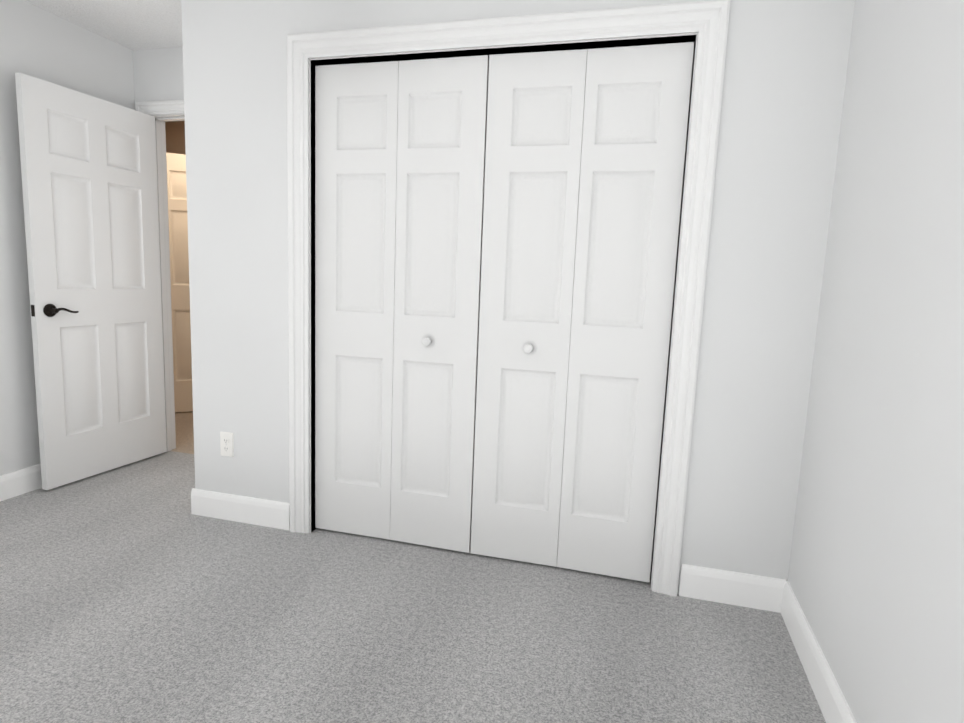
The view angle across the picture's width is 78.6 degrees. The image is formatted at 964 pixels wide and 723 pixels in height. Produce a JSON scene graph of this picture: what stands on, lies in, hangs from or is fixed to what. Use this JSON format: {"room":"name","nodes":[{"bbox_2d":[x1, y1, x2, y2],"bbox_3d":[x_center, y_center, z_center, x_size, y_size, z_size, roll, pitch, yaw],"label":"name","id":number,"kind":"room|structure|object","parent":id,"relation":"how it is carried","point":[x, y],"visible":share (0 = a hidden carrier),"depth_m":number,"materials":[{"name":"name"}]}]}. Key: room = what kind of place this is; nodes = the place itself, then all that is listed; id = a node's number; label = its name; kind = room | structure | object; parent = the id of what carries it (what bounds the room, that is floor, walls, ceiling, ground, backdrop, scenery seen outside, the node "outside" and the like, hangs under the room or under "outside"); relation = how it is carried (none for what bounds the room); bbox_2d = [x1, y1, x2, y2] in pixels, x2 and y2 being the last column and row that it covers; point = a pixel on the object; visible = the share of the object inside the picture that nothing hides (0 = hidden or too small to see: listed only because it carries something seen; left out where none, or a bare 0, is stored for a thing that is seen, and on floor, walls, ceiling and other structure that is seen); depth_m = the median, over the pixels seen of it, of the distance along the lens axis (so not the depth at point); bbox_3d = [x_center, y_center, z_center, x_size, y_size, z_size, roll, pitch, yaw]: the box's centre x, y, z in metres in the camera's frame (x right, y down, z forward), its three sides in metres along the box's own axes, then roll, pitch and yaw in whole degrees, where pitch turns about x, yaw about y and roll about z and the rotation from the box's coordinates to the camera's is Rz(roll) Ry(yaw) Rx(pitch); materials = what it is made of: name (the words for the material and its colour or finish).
{"room":"empty bedroom","nodes":[
{"label":"empty bedroom","id":0,"kind":"room"},
{"bbox_2d":[0,0,135,474],"bbox_3d":[-2.753,-0.344,1.403,0.120,2.420,4.860,4,8,15],"label":"wall","id":1,"kind":"structure","parent":0,"point":[37,42],"depth_m":2.93,"materials":[{"name":"paint"}]},
{"bbox_2d":[0,464,41,501],"bbox_3d":[-2.743,0.796,1.545,0.014,0.125,4.640,4,8,15],"label":"baseboard","id":2,"kind":"structure","parent":1,"relation":"attached to","point":[16,483],"depth_m":2.98,"materials":[{"name":"paint"}]},
{"bbox_2d":[25,0,181,49],"bbox_3d":[-1.720,-1.613,1.666,5.790,0.100,6.220,4,8,15],"label":"ceiling","id":3,"kind":"structure","parent":0,"point":[59,10],"depth_m":3.13,"materials":[{"name":"white paint"}]},
{"bbox_2d":[136,47,185,153],"bbox_3d":[-1.200,-0.659,4.126,5.660,2.420,1.470,4,8,15],"label":"wall","id":4,"kind":"structure","parent":0,"point":[155,68],"depth_m":3.43,"materials":[{"name":"paint"}]},
{"bbox_2d":[136,100,184,451],"bbox_3d":[-1.615,-0.448,3.559,0.917,2.126,0.162,4,8,15],"label":"door frame","id":5,"kind":"structure","parent":4,"relation":"attached to","point":[162,112],"depth_m":3.63,"materials":[{"name":"paint"}]},
{"bbox_2d":[15,73,166,489],"bbox_3d":[-2.093,-0.390,3.251,0.135,2.030,0.766,5,8,17],"label":"entry door","id":6,"kind":"structure","parent":5,"relation":"attached to","point":[89,179],"depth_m":3.17,"materials":[{"name":"paint"}]},
{"bbox_2d":[166,152,192,411],"bbox_3d":[-2.486,-0.592,4.621,0.760,2.030,0.085,-1,8,-22],"label":"hall door","id":7,"kind":"structure","parent":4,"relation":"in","point":[179,259],"depth_m":4.66,"materials":[{"name":"paint"}]},
{"bbox_2d":[0,411,825,722],"bbox_3d":[-1.817,0.882,2.010,5.790,0.100,6.220,4,8,15],"label":"floor","id":8,"kind":"structure","parent":0,"point":[136,592],"depth_m":1.96,"materials":[{"name":"grey carpet"}]},
{"bbox_2d":[176,0,847,593],"bbox_3d":[-0.081,-0.377,2.398,2.570,2.420,0.110,4,8,15],"label":"wall","id":9,"kind":"structure","parent":0,"point":[784,59],"depth_m":2.18,"materials":[{"name":"paint"}]},
{"bbox_2d":[220,431,233,456],"bbox_3d":[-1.189,0.386,2.740,0.072,0.117,0.008,4,8,15],"label":"outlet","id":10,"kind":"object","parent":9,"relation":"attached to","point":[227,443],"visible":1,"depth_m":2.74,"materials":[{"name":"white plastic"}]},
{"bbox_2d":[192,488,289,529],"bbox_3d":[-1.120,0.692,2.757,0.500,0.125,0.014,4,8,15],"label":"baseboard","id":11,"kind":"structure","parent":9,"relation":"attached to","point":[237,508],"depth_m":2.75,"materials":[{"name":"paint"}]},
{"bbox_2d":[315,61,398,538],"bbox_3d":[-0.545,-0.217,2.539,0.368,2.006,0.032,4,8,14],"label":"closet door leaf","id":12,"kind":"structure","parent":9,"relation":"in","point":[356,115],"depth_m":2.51,"materials":[{"name":"paint"}]},
{"bbox_2d":[390,55,488,552],"bbox_3d":[-0.194,-0.188,2.427,0.368,2.006,0.068,4,8,16],"label":"closet door leaf","id":13,"kind":"structure","parent":9,"relation":"in","point":[442,131],"depth_m":2.42,"materials":[{"name":"paint"}]},
{"bbox_2d":[287,0,730,595],"bbox_3d":[-0.008,-0.224,2.384,1.686,2.128,0.134,4,8,15],"label":"trim","id":14,"kind":"structure","parent":9,"relation":"attached to","point":[705,24],"depth_m":2.20,"materials":[{"name":"paint"}]},
{"bbox_2d":[470,49,587,566],"bbox_3d":[0.167,-0.161,2.330,0.368,2.006,0.068,4,8,14],"label":"closet door leaf","id":15,"kind":"structure","parent":9,"relation":"in","point":[535,113],"depth_m":2.32,"materials":[{"name":"paint"}]},
{"bbox_2d":[557,42,693,582],"bbox_3d":[0.528,-0.136,2.252,0.368,2.006,0.032,4,8,16],"label":"closet door leaf","id":16,"kind":"structure","parent":9,"relation":"in","point":[636,110],"depth_m":2.23,"materials":[{"name":"paint"}]},
{"bbox_2d":[679,564,779,611],"bbox_3d":[0.927,0.848,2.209,0.350,0.125,0.014,4,8,15],"label":"baseboard","id":17,"kind":"structure","parent":9,"relation":"attached to","point":[742,589],"depth_m":2.20,"materials":[{"name":"paint"}]},
{"bbox_2d":[784,0,963,722],"bbox_3d":[0.787,-0.075,0.454,0.110,2.420,4.860,4,8,15],"label":"wall","id":18,"kind":"structure","parent":0,"point":[826,468],"depth_m":1.41,"materials":[{"name":"paint"}]},
{"bbox_2d":[776,579,856,722],"bbox_3d":[0.589,1.100,0.287,0.014,0.125,3.930,4,8,15],"label":"baseboard","id":19,"kind":"structure","parent":18,"relation":"attached to","point":[834,707],"depth_m":1.77,"materials":[{"name":"paint"}]}
]}

